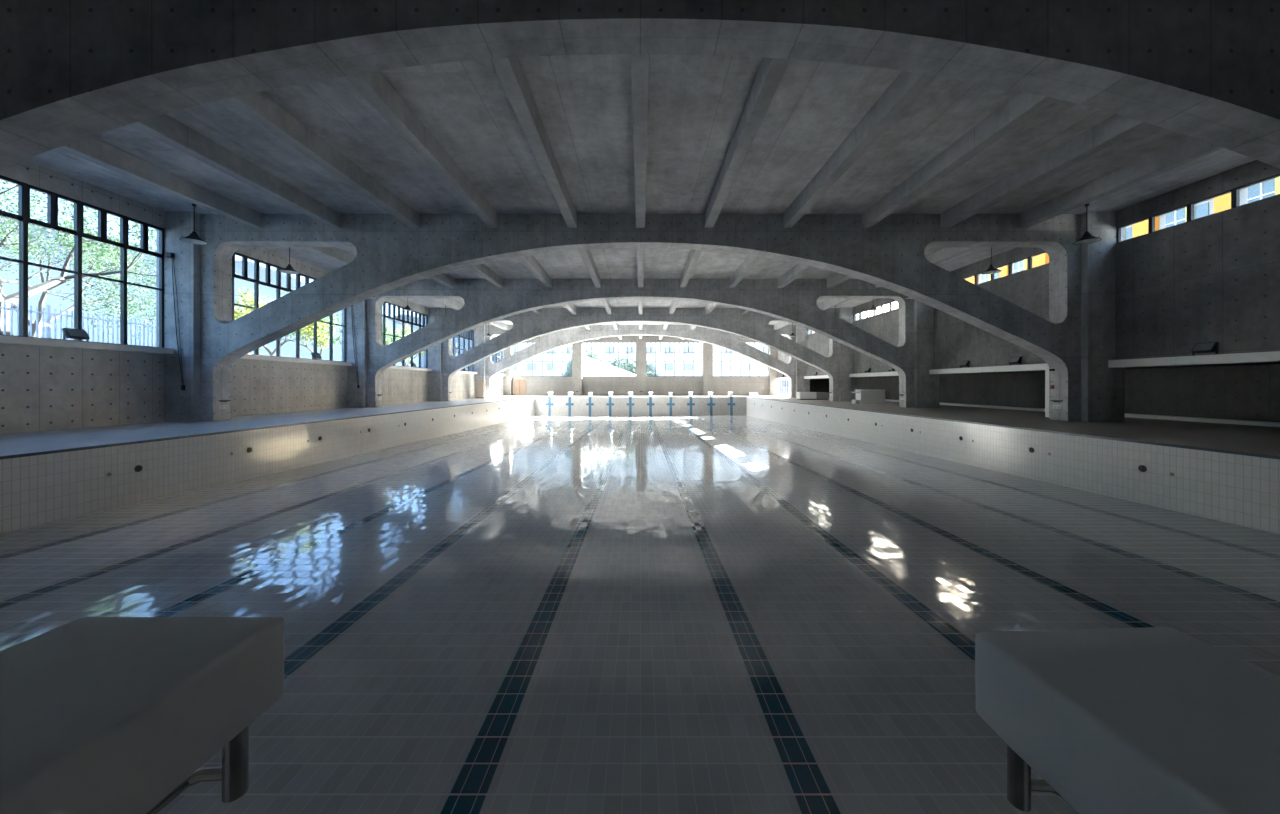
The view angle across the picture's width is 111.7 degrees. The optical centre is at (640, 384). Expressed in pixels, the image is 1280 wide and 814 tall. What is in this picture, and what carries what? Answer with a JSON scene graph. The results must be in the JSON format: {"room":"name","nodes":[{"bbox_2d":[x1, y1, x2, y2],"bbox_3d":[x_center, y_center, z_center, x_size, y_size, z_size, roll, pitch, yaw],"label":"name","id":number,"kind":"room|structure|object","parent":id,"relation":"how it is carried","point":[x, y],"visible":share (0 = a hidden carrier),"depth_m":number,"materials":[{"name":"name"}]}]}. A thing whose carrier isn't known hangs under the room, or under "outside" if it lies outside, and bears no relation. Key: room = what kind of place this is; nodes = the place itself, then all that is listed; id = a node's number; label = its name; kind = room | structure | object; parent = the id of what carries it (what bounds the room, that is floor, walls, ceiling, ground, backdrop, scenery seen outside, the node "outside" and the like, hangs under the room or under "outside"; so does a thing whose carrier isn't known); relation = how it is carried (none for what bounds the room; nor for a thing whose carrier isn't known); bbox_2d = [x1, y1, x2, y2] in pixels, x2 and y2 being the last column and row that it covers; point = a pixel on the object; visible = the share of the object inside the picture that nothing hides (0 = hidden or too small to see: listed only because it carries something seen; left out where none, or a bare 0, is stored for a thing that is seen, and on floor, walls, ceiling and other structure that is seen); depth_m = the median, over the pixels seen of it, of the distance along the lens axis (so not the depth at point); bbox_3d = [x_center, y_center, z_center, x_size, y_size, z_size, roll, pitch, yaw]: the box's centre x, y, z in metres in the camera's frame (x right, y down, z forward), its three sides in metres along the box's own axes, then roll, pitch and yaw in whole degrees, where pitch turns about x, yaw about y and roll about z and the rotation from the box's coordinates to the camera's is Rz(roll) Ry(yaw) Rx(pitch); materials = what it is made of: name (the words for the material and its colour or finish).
{"room":"indoor swimming pool","nodes":[
{"label":"indoor swimming pool","id":0,"kind":"room"},
{"bbox_2d":[0,160,502,434],"bbox_3d":[-18.150,-2.440,24.250,0.300,8.280,66.500,0,0,0],"label":"wall","id":1,"kind":"structure","parent":0,"point":[43,388],"depth_m":15.20,"materials":[{"name":"concrete"}]},
{"bbox_2d":[0,175,173,353],"bbox_3d":[-17.985,-3.555,12.125,0.570,4.750,8.690,0,0,0],"label":"window","id":2,"kind":"structure","parent":1,"relation":"in","point":[23,216],"depth_m":13.94,"materials":[{"name":"metal"}]},
{"bbox_2d":[62,328,89,341],"bbox_3d":[-17.891,-1.582,13.750,0.271,0.403,0.580,0,0,0],"label":"floodlight","id":3,"kind":"object","parent":2,"relation":"on","point":[70,333],"visible":0.96,"depth_m":13.68,"materials":[{"name":"metal"}]},
{"bbox_2d":[232,252,351,365],"bbox_3d":[-17.985,-3.555,22.325,0.570,4.750,8.690,0,0,0],"label":"window","id":4,"kind":"structure","parent":1,"relation":"in","point":[256,280],"depth_m":21.64,"materials":[{"name":"metal"}]},
{"bbox_2d":[382,301,431,370],"bbox_3d":[-17.985,-3.555,32.525,0.570,4.750,8.690,0,0,0],"label":"window","id":5,"kind":"structure","parent":1,"relation":"in","point":[384,316],"depth_m":33.09,"materials":[{"name":"metal"}]},
{"bbox_2d":[452,330,476,373],"bbox_3d":[-17.985,-3.555,42.725,0.570,4.750,8.690,0,0,0],"label":"window","id":6,"kind":"structure","parent":1,"relation":"in","point":[468,333],"depth_m":44.53,"materials":[{"name":"metal"}]},
{"bbox_2d":[0,397,534,533],"bbox_3d":[-12.650,2.706,26.160,0.300,2.588,50.680,0,0,0],"label":"wall","id":7,"kind":"structure","parent":0,"point":[37,490],"depth_m":12.11,"materials":[{"name":"tile"}]},
{"bbox_2d":[0,397,532,459],"bbox_3d":[-12.519,1.425,26.160,0.062,0.059,50.080,0,0,0],"label":"trim","id":8,"kind":"structure","parent":7,"relation":"on","point":[258,428],"depth_m":11.91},
{"bbox_2d":[0,396,537,455],"bbox_3d":[-15.400,1.406,24.250,5.800,0.012,66.500,0,0,0],"label":"deck","id":9,"kind":"object","parent":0,"point":[19,443],"visible":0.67,"depth_m":13.97,"materials":[{"name":"tile"}]},
{"bbox_2d":[156,211,231,421],"bbox_3d":[-17.650,-2.590,17.225,1.400,7.980,1.550,0,0,0],"label":"column","id":10,"kind":"structure","parent":9,"relation":"on","point":[181,405],"depth_m":16.45,"materials":[{"name":"concrete"}]},
{"bbox_2d":[166,252,184,389],"bbox_3d":[-17.545,-2.395,16.383,0.590,5.190,0.130,0,0,0],"label":"cable","id":11,"kind":"object","parent":10,"relation":"attached to","point":[168,254],"visible":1,"depth_m":16.41,"materials":[{"name":"black plastic"}]},
{"bbox_2d":[342,299,366,407],"bbox_3d":[-17.650,-2.590,27.425,1.400,7.980,1.550,0,0,0],"label":"column","id":12,"kind":"structure","parent":9,"relation":"on","point":[356,397],"depth_m":26.65,"materials":[{"name":"concrete"}]},
{"bbox_2d":[424,308,441,400],"bbox_3d":[-17.650,-2.590,37.625,1.400,7.980,1.550,0,0,0],"label":"column","id":13,"kind":"structure","parent":9,"relation":"on","point":[435,352],"depth_m":36.85,"materials":[{"name":"concrete"}]},
{"bbox_2d":[471,325,484,397],"bbox_3d":[-17.650,-2.590,47.825,1.400,7.980,1.550,0,0,0],"label":"column","id":14,"kind":"structure","parent":9,"relation":"on","point":[479,332],"depth_m":47.05,"materials":[{"name":"concrete"}]},
{"bbox_2d":[475,381,485,397],"bbox_3d":[-16.950,0.475,45.877,0.960,1.850,0.645,0,0,0],"label":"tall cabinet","id":15,"kind":"object","parent":9,"relation":"on","point":[480,386],"visible":0.99,"depth_m":45.58,"materials":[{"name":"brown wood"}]},
{"bbox_2d":[503,347,511,395],"bbox_3d":[-17.500,-2.590,57.235,1.000,7.980,0.570,0,0,0],"label":"pillar","id":16,"kind":"structure","parent":9,"relation":"on","point":[507,380],"depth_m":56.95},
{"bbox_2d":[0,416,1279,813],"bbox_3d":[0.000,3.350,26.160,25.000,1.100,50.080,0,0,0],"label":"swimming pool","id":17,"kind":"structure","parent":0,"point":[532,614],"depth_m":5.90,"materials":[{"name":"tile"}]},
{"bbox_2d":[25,54,1255,324],"bbox_3d":[0.000,-6.730,24.250,36.800,0.300,67.100,0,0,0],"label":"ceiling","id":18,"kind":"structure","parent":0,"point":[584,103],"depth_m":12.18,"materials":[{"name":"concrete"}]},
{"bbox_2d":[58,136,261,227],"bbox_3d":[-14.720,-6.315,11.950,0.340,0.550,9.500,0,0,0],"label":"roof beam","id":19,"kind":"structure","parent":18,"relation":"attached to","point":[91,149],"depth_m":13.10,"materials":[{"name":"concrete"}]},
{"bbox_2d":[179,204,207,244],"bbox_3d":[-16.250,-5.900,15.800,0.750,1.360,0.750,0,0,0],"label":"pendant lamp","id":20,"kind":"object","parent":18,"relation":"hanging from","point":[193,237],"visible":0.99,"depth_m":15.79,"materials":[{"name":"metal"}]},
{"bbox_2d":[129,114,340,227],"bbox_3d":[-11.700,-6.315,11.950,0.340,0.550,9.500,0,0,0],"label":"roof beam","id":21,"kind":"structure","parent":18,"relation":"attached to","point":[168,130],"depth_m":12.30,"materials":[{"name":"concrete"}]},
{"bbox_2d":[279,247,299,273],"bbox_3d":[-16.250,-5.900,20.100,0.750,1.360,0.750,0,0,0],"label":"pendant lamp","id":22,"kind":"object","parent":18,"relation":"hanging from","point":[289,269],"visible":0.94,"depth_m":20.09,"materials":[{"name":"metal"}]},
{"bbox_2d":[223,92,418,227],"bbox_3d":[-8.670,-6.315,11.950,0.340,0.550,9.500,0,0,0],"label":"roof beam","id":23,"kind":"structure","parent":18,"relation":"attached to","point":[259,107],"depth_m":11.49,"materials":[{"name":"concrete"}]},
{"bbox_2d":[302,247,405,287],"bbox_3d":[-14.720,-6.315,22.150,0.340,0.550,9.500,0,0,0],"label":"roof beam","id":24,"kind":"structure","parent":18,"relation":"attached to","point":[333,253],"depth_m":20.72,"materials":[{"name":"concrete"}]},
{"bbox_2d":[345,71,497,227],"bbox_3d":[-5.650,-6.315,11.950,0.340,0.550,9.500,0,0,0],"label":"roof beam","id":25,"kind":"structure","parent":18,"relation":"attached to","point":[372,86],"depth_m":10.86,"materials":[{"name":"concrete"}]},
{"bbox_2d":[429,273,453,287],"bbox_3d":[-11.700,-6.315,22.150,0.340,0.550,9.500,0,0,0],"label":"roof beam","id":26,"kind":"structure","parent":18,"relation":"attached to","point":[442,278],"depth_m":25.66,"materials":[{"name":"concrete"}]},
{"bbox_2d":[427,298,463,309],"bbox_3d":[-14.720,-6.315,32.350,0.340,0.550,9.500,0,0,0],"label":"roof beam","id":27,"kind":"structure","parent":18,"relation":"attached to","point":[447,302],"depth_m":32.97,"materials":[{"name":"concrete"}]},
{"bbox_2d":[469,264,502,287],"bbox_3d":[-8.670,-6.315,22.150,0.340,0.550,9.500,0,0,0],"label":"roof beam","id":28,"kind":"structure","parent":18,"relation":"attached to","point":[482,270],"depth_m":24.43,"materials":[{"name":"concrete"}]},
{"bbox_2d":[490,57,576,227],"bbox_3d":[-2.620,-6.315,11.950,0.340,0.550,9.500,0,0,0],"label":"roof beam","id":29,"kind":"structure","parent":18,"relation":"attached to","point":[510,72],"depth_m":10.38,"materials":[{"name":"concrete"}]},
{"bbox_2d":[518,255,551,287],"bbox_3d":[-5.650,-6.315,22.150,0.340,0.550,9.500,0,0,0],"label":"roof beam","id":30,"kind":"structure","parent":18,"relation":"attached to","point":[530,261],"depth_m":23.32,"materials":[{"name":"concrete"}]},
{"bbox_2d":[579,250,600,287],"bbox_3d":[-2.620,-6.315,22.150,0.340,0.550,9.500,0,0,0],"label":"roof beam","id":31,"kind":"structure","parent":18,"relation":"attached to","point":[586,255],"depth_m":22.62,"materials":[{"name":"concrete"}]},
{"bbox_2d":[631,54,649,227],"bbox_3d":[0.000,-6.315,11.950,0.340,0.550,9.500,0,0,0],"label":"roof beam","id":32,"kind":"structure","parent":18,"relation":"attached to","point":[640,63],"depth_m":10.11,"materials":[{"name":"concrete"}]},
{"bbox_2d":[637,248,643,287],"bbox_3d":[0.000,-6.315,22.150,0.340,0.550,9.500,0,0,0],"label":"roof beam","id":33,"kind":"structure","parent":18,"relation":"attached to","point":[640,251],"depth_m":22.12,"materials":[{"name":"concrete"}]},
{"bbox_2d":[680,250,702,287],"bbox_3d":[2.620,-6.315,22.150,0.340,0.550,9.500,0,0,0],"label":"roof beam","id":34,"kind":"structure","parent":18,"relation":"attached to","point":[694,255],"depth_m":22.50,"materials":[{"name":"concrete"}]},
{"bbox_2d":[729,255,762,287],"bbox_3d":[5.650,-6.315,22.150,0.340,0.550,9.500,0,0,0],"label":"roof beam","id":35,"kind":"structure","parent":18,"relation":"attached to","point":[748,264],"depth_m":23.32,"materials":[{"name":"concrete"}]},
{"bbox_2d":[704,57,790,227],"bbox_3d":[2.620,-6.315,11.950,0.340,0.550,9.500,0,0,0],"label":"roof beam","id":36,"kind":"structure","parent":18,"relation":"attached to","point":[770,72],"depth_m":10.35,"materials":[{"name":"concrete"}]},
{"bbox_2d":[778,264,811,287],"bbox_3d":[8.670,-6.315,22.150,0.340,0.550,9.500,0,0,0],"label":"roof beam","id":37,"kind":"structure","parent":18,"relation":"attached to","point":[797,270],"depth_m":24.43,"materials":[{"name":"concrete"}]},
{"bbox_2d":[817,298,853,309],"bbox_3d":[14.720,-6.315,32.350,0.340,0.550,9.500,0,0,0],"label":"roof beam","id":38,"kind":"structure","parent":18,"relation":"attached to","point":[832,302],"depth_m":32.97,"materials":[{"name":"concrete"}]},
{"bbox_2d":[827,273,851,287],"bbox_3d":[11.700,-6.315,22.150,0.340,0.550,9.500,0,0,0],"label":"roof beam","id":39,"kind":"structure","parent":18,"relation":"attached to","point":[837,278],"depth_m":25.66,"materials":[{"name":"concrete"}]},
{"bbox_2d":[783,71,935,227],"bbox_3d":[5.650,-6.315,11.950,0.340,0.550,9.500,0,0,0],"label":"roof beam","id":40,"kind":"structure","parent":18,"relation":"attached to","point":[907,86],"depth_m":10.86,"materials":[{"name":"concrete"}]},
{"bbox_2d":[875,247,978,287],"bbox_3d":[14.720,-6.315,22.150,0.340,0.550,9.500,0,0,0],"label":"roof beam","id":41,"kind":"structure","parent":18,"relation":"attached to","point":[947,253],"depth_m":20.71,"materials":[{"name":"concrete"}]},
{"bbox_2d":[862,92,1057,227],"bbox_3d":[8.670,-6.315,11.950,0.340,0.550,9.500,0,0,0],"label":"roof beam","id":42,"kind":"structure","parent":18,"relation":"attached to","point":[1021,107],"depth_m":11.53,"materials":[{"name":"concrete"}]},
{"bbox_2d":[981,247,1001,273],"bbox_3d":[16.250,-5.900,20.100,0.750,1.360,0.750,0,0,0],"label":"pendant lamp","id":43,"kind":"object","parent":18,"relation":"hanging from","point":[991,269],"visible":0.93,"depth_m":20.09,"materials":[{"name":"metal"}]},
{"bbox_2d":[940,114,1151,227],"bbox_3d":[11.700,-6.315,11.950,0.340,0.550,9.500,0,0,0],"label":"roof beam","id":44,"kind":"structure","parent":18,"relation":"attached to","point":[1112,130],"depth_m":12.33,"materials":[{"name":"concrete"}]},
{"bbox_2d":[1073,204,1101,244],"bbox_3d":[16.250,-5.900,15.800,0.750,1.360,0.750,0,0,0],"label":"pendant lamp","id":45,"kind":"object","parent":18,"relation":"hanging from","point":[1087,237],"visible":0.99,"depth_m":15.79,"materials":[{"name":"metal"}]},
{"bbox_2d":[1019,136,1222,227],"bbox_3d":[14.720,-6.315,11.950,0.340,0.550,9.500,0,0,0],"label":"roof beam","id":46,"kind":"structure","parent":18,"relation":"attached to","point":[1189,149],"depth_m":13.13,"materials":[{"name":"concrete"}]},
{"bbox_2d":[535,397,745,415],"bbox_3d":[0.000,2.706,51.350,25.000,2.588,0.300,0,0,0],"label":"wall","id":47,"kind":"structure","parent":0,"point":[544,406],"depth_m":51.20,"materials":[{"name":"tile"}]},
{"bbox_2d":[538,396,742,396],"bbox_3d":[0.000,1.406,54.350,25.000,0.012,6.300,0,0,0],"label":"deck","id":48,"kind":"object","parent":47,"relation":"on","point":[538,396],"visible":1,"depth_m":52.84,"materials":[{"name":"tile"}]},
{"bbox_2d":[572,341,581,395],"bbox_3d":[-8.325,-2.590,57.235,1.250,7.980,0.570,0,0,0],"label":"pillar","id":49,"kind":"structure","parent":48,"relation":"on","point":[576,347],"depth_m":56.95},
{"bbox_2d":[636,335,645,395],"bbox_3d":[0.100,-2.590,57.235,1.300,7.980,0.570,0,0,0],"label":"pillar","id":50,"kind":"structure","parent":48,"relation":"on","point":[640,343],"depth_m":56.95,"materials":[{"name":"concrete"}]},
{"bbox_2d":[703,342,712,395],"bbox_3d":[8.875,-2.590,57.235,1.250,7.980,0.570,0,0,0],"label":"pillar","id":51,"kind":"structure","parent":48,"relation":"on","point":[707,348],"depth_m":56.95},
{"bbox_2d":[512,335,778,395],"bbox_3d":[0.000,-2.440,57.650,36.600,8.280,0.300,0,0,0],"label":"wall","id":52,"kind":"structure","parent":0,"point":[535,386],"depth_m":57.50,"materials":[{"name":"concrete"}]},
{"bbox_2d":[513,379,525,395],"bbox_3d":[-16.000,0.275,57.425,1.700,2.250,0.150,0,0,0],"label":"door","id":53,"kind":"structure","parent":52,"relation":"in","point":[519,385],"depth_m":57.38,"materials":[{"name":"paint"}]},
{"bbox_2d":[512,342,571,376],"bbox_3d":[-12.975,-3.400,57.615,8.050,4.610,0.090,0,0,0],"label":"window","id":54,"kind":"structure","parent":52,"relation":"in","point":[532,361],"depth_m":57.58,"materials":[{"name":"metal"}]},
{"bbox_2d":[582,342,635,376],"bbox_3d":[-4.125,-3.400,57.615,7.150,4.610,0.090,0,0,0],"label":"window","id":55,"kind":"structure","parent":52,"relation":"in","point":[591,352],"depth_m":57.57,"materials":[{"name":"metal"}]},
{"bbox_2d":[646,342,702,376],"bbox_3d":[4.500,-3.400,57.615,7.500,4.610,0.090,0,0,0],"label":"window","id":56,"kind":"structure","parent":52,"relation":"in","point":[655,352],"depth_m":57.58,"materials":[{"name":"metal"}]},
{"bbox_2d":[713,342,768,376],"bbox_3d":[13.250,-3.400,57.615,7.500,4.610,0.090,0,0,0],"label":"window","id":57,"kind":"structure","parent":52,"relation":"in","point":[721,352],"depth_m":57.58,"materials":[{"name":"metal"}]},
{"bbox_2d":[810,378,828,392],"bbox_3d":[20.650,0.350,48.650,5.300,2.700,0.300,0,0,0],"label":"wall","id":58,"kind":"structure","parent":0,"point":[816,385],"depth_m":48.50,"materials":[{"name":"concrete"}]},
{"bbox_2d":[743,396,1279,455],"bbox_3d":[17.850,1.406,24.250,10.700,0.012,66.500,0,0,0],"label":"deck","id":59,"kind":"object","parent":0,"point":[1265,440],"visible":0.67,"depth_m":14.64,"materials":[{"name":"stone"}]},
{"bbox_2d":[0,0,1279,168],"bbox_3d":[0.000,-2.590,6.850,34.000,7.980,0.700,0,0,0],"label":"arch","id":60,"kind":"object","parent":59,"relation":"on","point":[71,71],"visible":1,"depth_m":6.50,"materials":[{"name":"concrete"}]},
{"bbox_2d":[200,214,1080,420],"bbox_3d":[0.000,-2.590,17.050,34.000,7.980,0.700,0,0,0],"label":"arch","id":61,"kind":"object","parent":59,"relation":"on","point":[889,254],"visible":1,"depth_m":16.70,"materials":[{"name":"concrete"}]},
{"bbox_2d":[367,279,913,407],"bbox_3d":[0.000,-2.590,27.250,34.000,7.980,0.700,0,0,0],"label":"arch","id":62,"kind":"object","parent":59,"relation":"on","point":[484,302],"visible":0.98,"depth_m":26.90,"materials":[{"name":"concrete"}]},
{"bbox_2d":[442,308,838,400],"bbox_3d":[0.000,-2.590,37.450,34.000,7.980,0.700,0,0,0],"label":"arch","id":63,"kind":"object","parent":59,"relation":"on","point":[528,325],"visible":0.91,"depth_m":37.10,"materials":[{"name":"concrete"}]},
{"bbox_2d":[485,325,795,397],"bbox_3d":[0.000,-2.590,47.650,34.000,7.980,0.700,0,0,0],"label":"arch","id":64,"kind":"object","parent":59,"relation":"on","point":[554,340],"visible":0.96,"depth_m":47.30,"materials":[{"name":"concrete"}]},
{"bbox_2d":[769,347,777,395],"bbox_3d":[17.500,-2.590,57.235,1.000,7.980,0.570,0,0,0],"label":"pillar","id":65,"kind":"structure","parent":59,"relation":"on","point":[773,374],"depth_m":56.95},
{"bbox_2d":[796,325,809,391],"bbox_3d":[17.650,-2.590,47.825,1.400,7.980,1.550,0,0,0],"label":"column","id":66,"kind":"structure","parent":59,"relation":"on","point":[802,385],"depth_m":47.05,"materials":[{"name":"concrete"}]},
{"bbox_2d":[796,392,816,399],"bbox_3d":[15.850,1.040,41.500,1.560,0.720,1.000,0,0,0],"label":"bench","id":67,"kind":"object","parent":59,"relation":"on","point":[799,395],"depth_m":41.00,"materials":[{"name":"white paint"}]},
{"bbox_2d":[839,308,856,400],"bbox_3d":[17.650,-2.590,37.625,1.400,7.980,1.550,0,0,0],"label":"column","id":68,"kind":"structure","parent":59,"relation":"on","point":[847,385],"depth_m":36.85,"materials":[{"name":"concrete"}]},
{"bbox_2d":[852,390,884,403],"bbox_3d":[16.990,0.875,32.400,2.180,1.050,0.880,0,0,0],"label":"countertop","id":69,"kind":"structure","parent":59,"relation":"on","point":[862,396],"depth_m":32.00,"materials":[{"name":"white paint"}]},
{"bbox_2d":[914,299,938,407],"bbox_3d":[17.650,-2.590,27.425,1.400,7.980,1.550,0,0,0],"label":"column","id":70,"kind":"structure","parent":59,"relation":"on","point":[926,385],"depth_m":26.65,"materials":[{"name":"concrete"}]},
{"bbox_2d":[1045,370,1048,416],"bbox_3d":[17.805,0.370,18.700,0.290,2.060,0.500,0,0,0],"label":"column","id":71,"kind":"structure","parent":59,"relation":"on","point":[1046,371],"depth_m":18.85,"materials":[{"name":"white paint"}]},
{"bbox_2d":[885,399,1279,426],"bbox_3d":[21.400,1.330,19.750,0.400,0.140,57.500,0,0,0],"label":"kerb","id":72,"kind":"object","parent":59,"relation":"on","point":[1194,419],"depth_m":17.36,"materials":[{"name":"white paint"}]},
{"bbox_2d":[1049,211,1124,421],"bbox_3d":[17.650,-2.590,17.225,1.400,7.980,1.550,0,0,0],"label":"column","id":73,"kind":"structure","parent":59,"relation":"on","point":[1102,386],"depth_m":16.45,"materials":[{"name":"concrete"}]},
{"bbox_2d":[746,397,1279,533],"bbox_3d":[12.650,2.706,26.160,0.300,2.588,50.680,0,0,0],"label":"wall","id":74,"kind":"structure","parent":0,"point":[1243,490],"depth_m":12.19,"materials":[{"name":"tile"}]},
{"bbox_2d":[748,397,1279,458],"bbox_3d":[12.519,1.425,26.160,0.062,0.059,50.080,0,0,0],"label":"trim","id":75,"kind":"structure","parent":74,"relation":"attached to","point":[1022,428],"depth_m":11.95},
{"bbox_2d":[778,160,1279,377],"bbox_3d":[18.150,-3.750,24.250,0.300,5.660,66.500,0,0,0],"label":"wall","id":76,"kind":"structure","parent":0,"point":[1215,277],"depth_m":14.71,"materials":[{"name":"concrete"}]},
{"bbox_2d":[849,371,898,376],"bbox_3d":[18.020,-0.800,32.525,0.600,0.280,8.650,0,0,0],"label":"ledge","id":77,"kind":"object","parent":76,"relation":"attached to","point":[895,373],"visible":0.56,"depth_m":32.86,"materials":[{"name":"white paint"}]},
{"bbox_2d":[853,301,898,320],"bbox_3d":[18.100,-5.670,32.525,0.100,0.600,8.650,0,0,0],"label":"window","id":78,"kind":"structure","parent":76,"relation":"in","point":[890,303],"depth_m":33.07,"materials":[{"name":"metal"}]},
{"bbox_2d":[929,363,1048,373],"bbox_3d":[18.020,-0.800,22.325,0.600,0.280,8.650,0,0,0],"label":"ledge","id":79,"kind":"object","parent":76,"relation":"attached to","point":[1029,367],"visible":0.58,"depth_m":21.73,"materials":[{"name":"white paint"}]},
{"bbox_2d":[963,251,1047,284],"bbox_3d":[18.100,-5.670,22.325,0.100,0.600,8.650,0,0,0],"label":"window","id":80,"kind":"structure","parent":76,"relation":"in","point":[1029,257],"depth_m":21.18,"materials":[{"name":"glass"}]},
{"bbox_2d":[1108,351,1279,367],"bbox_3d":[18.020,-0.800,12.125,0.600,0.280,8.650,0,0,0],"label":"ledge","id":81,"kind":"object","parent":76,"relation":"attached to","point":[1256,357],"visible":1,"depth_m":13.76,"materials":[{"name":"white paint"}]},
{"bbox_2d":[1191,342,1218,355],"bbox_3d":[17.891,-1.142,13.750,0.271,0.403,0.580,0,0,0],"label":"floodlight","id":82,"kind":"object","parent":81,"relation":"on","point":[1209,347],"visible":0.99,"depth_m":13.68,"materials":[{"name":"metal"}]},
{"bbox_2d":[1117,174,1279,242],"bbox_3d":[18.100,-5.670,12.125,0.100,0.600,8.650,0,0,0],"label":"window","id":83,"kind":"structure","parent":76,"relation":"in","point":[1235,193],"depth_m":14.23,"materials":[{"name":"glass"}]},
{"bbox_2d":[857,364,1279,421],"bbox_3d":[23.150,0.350,19.800,0.300,2.700,57.600,0,0,0],"label":"wall","id":84,"kind":"structure","parent":0,"point":[1234,392],"depth_m":18.94,"materials":[{"name":"concrete"}]},
{"bbox_2d":[857,362,1279,377],"bbox_3d":[20.800,-0.890,19.800,5.000,0.260,57.600,0,0,0],"label":"ledge","id":85,"kind":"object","parent":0,"point":[1265,362],"depth_m":17.83,"materials":[{"name":"concrete"}]},
{"bbox_3d":[0.000,1.406,-3.940,25.000,0.012,10.120,0,0,0],"label":"deck","id":86,"kind":"object","parent":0,"visible":0},
{"bbox_2d":[0,616,283,813],"bbox_3d":[-1.205,1.003,0.775,0.543,0.794,0.750,0,0,0],"label":"starting block","id":87,"kind":"object","parent":86,"relation":"on","point":[99,714],"visible":1,"depth_m":0.89,"materials":[{"name":"white plastic"}]},
{"bbox_2d":[975,627,1279,813],"bbox_3d":[1.225,1.039,0.838,0.563,0.722,0.795,0,0,0],"label":"starting block","id":88,"kind":"object","parent":86,"relation":"on","point":[1147,720],"visible":1,"depth_m":0.96,"materials":[{"name":"white plastic"}]},
{"label":"outside","id":89,"kind":"structure","parent":0,"visible":0},
{"bbox_3d":[65.840,1.725,70.000,168.320,0.550,260.000,0,0,0],"label":"ground","id":90,"kind":"structure","parent":89,"visible":0},
{"bbox_2d":[561,347,612,375],"bbox_3d":[-8.854,-2.617,74.630,9.894,8.457,7.227,0,0,17],"label":"tree","id":91,"kind":"object","parent":90,"relation":"on","point":[596,356],"visible":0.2,"depth_m":73.32,"materials":[{"name":"green plant"}]},
{"bbox_2d":[583,355,635,375],"bbox_3d":[-4.900,-1.720,65.990,9.600,6.340,6.220,0,0,0],"label":"annex","id":92,"kind":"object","parent":90,"relation":"on","point":[586,365],"visible":0.14,"depth_m":62.99,"materials":[{"name":"white paint"}]},
{"bbox_2d":[610,355,659,375],"bbox_3d":[-1.114,-2.035,76.969,9.427,7.196,8.741,0,0,0],"label":"tree","id":93,"kind":"object","parent":90,"relation":"on","point":[622,365],"visible":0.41,"depth_m":75.36,"materials":[{"name":"green plant"}]},
{"bbox_2d":[417,313,864,391],"bbox_3d":[0.000,-7.000,98.950,96.800,16.900,10.900,0,0,0],"label":"building","id":94,"kind":"structure","parent":90,"relation":"on","point":[549,368],"depth_m":94.01,"materials":[{"name":"white"}]},
{"bbox_2d":[965,177,1279,283],"bbox_3d":[33.825,-7.550,24.500,8.350,18.000,41.000,0,0,0],"label":"building","id":95,"kind":"structure","parent":90,"relation":"on","point":[1271,187],"depth_m":23.94,"materials":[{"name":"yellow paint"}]},
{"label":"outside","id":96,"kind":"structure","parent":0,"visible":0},
{"bbox_3d":[-84.160,0.750,70.000,131.680,2.500,260.000,0,0,0],"label":"terrace","id":97,"kind":"object","parent":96,"visible":0},
{"bbox_2d":[0,302,45,337],"bbox_3d":[-23.000,-1.800,14.590,0.090,2.600,4.380,0,0,0],"label":"fence","id":98,"kind":"object","parent":97,"relation":"on","point":[4,307],"visible":0.32,"depth_m":16.04,"materials":[{"name":"metal"}]},
{"bbox_2d":[0,180,155,342],"bbox_3d":[-27.236,-6.175,18.276,11.857,11.658,13.550,0,0,19],"label":"tree","id":99,"kind":"object","parent":97,"relation":"on","point":[13,298],"visible":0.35,"depth_m":21.23,"materials":[{"name":"green plant"}]},
{"bbox_2d":[0,184,155,344],"bbox_3d":[-38.317,-6.274,28.471,12.177,11.827,13.213,0,0,21],"label":"tree","id":100,"kind":"object","parent":97,"relation":"on","point":[41,302],"visible":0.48,"depth_m":27.81,"materials":[{"name":"green plant"}]},
{"bbox_2d":[45,305,155,346],"bbox_3d":[-23.000,-1.800,18.990,0.090,2.600,4.380,0,0,0],"label":"fence","id":101,"kind":"object","parent":97,"relation":"on","point":[48,314],"visible":0.26,"depth_m":18.40,"materials":[{"name":"metal"}]},
{"bbox_2d":[234,288,335,355],"bbox_3d":[-33.946,-4.359,37.554,10.249,7.934,9.121,0,0,5],"label":"tree","id":102,"kind":"object","parent":97,"relation":"on","point":[238,313],"visible":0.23,"depth_m":38.78,"materials":[{"name":"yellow plant"}]},
{"bbox_2d":[250,313,341,359],"bbox_3d":[-36.948,-4.951,47.994,8.588,9.169,11.302,0,0,-20],"label":"tree","id":103,"kind":"object","parent":97,"relation":"on","point":[334,316],"visible":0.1,"depth_m":47.44,"materials":[{"name":"green plant"}]},
{"bbox_2d":[335,318,401,345],"bbox_3d":[-36.519,-4.827,61.932,9.499,8.920,9.370,0,0,8],"label":"tree","id":104,"kind":"object","parent":97,"relation":"on","point":[389,331],"visible":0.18,"depth_m":60.09,"materials":[{"name":"green plant"}]},
{"bbox_2d":[387,323,423,366],"bbox_3d":[-40.480,-5.317,73.835,9.243,9.916,10.294,0,0,8],"label":"tree","id":105,"kind":"object","parent":97,"relation":"on","point":[409,329],"visible":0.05,"depth_m":72.56,"materials":[{"name":"green plant"}]},
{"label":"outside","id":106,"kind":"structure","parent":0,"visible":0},
{"bbox_2d":[0,217,418,366],"bbox_3d":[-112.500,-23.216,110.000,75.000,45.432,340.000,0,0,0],"label":"trees","id":107,"kind":"object","parent":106,"point":[288,349],"visible":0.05,"depth_m":89.92,"materials":[{"name":"plant"}]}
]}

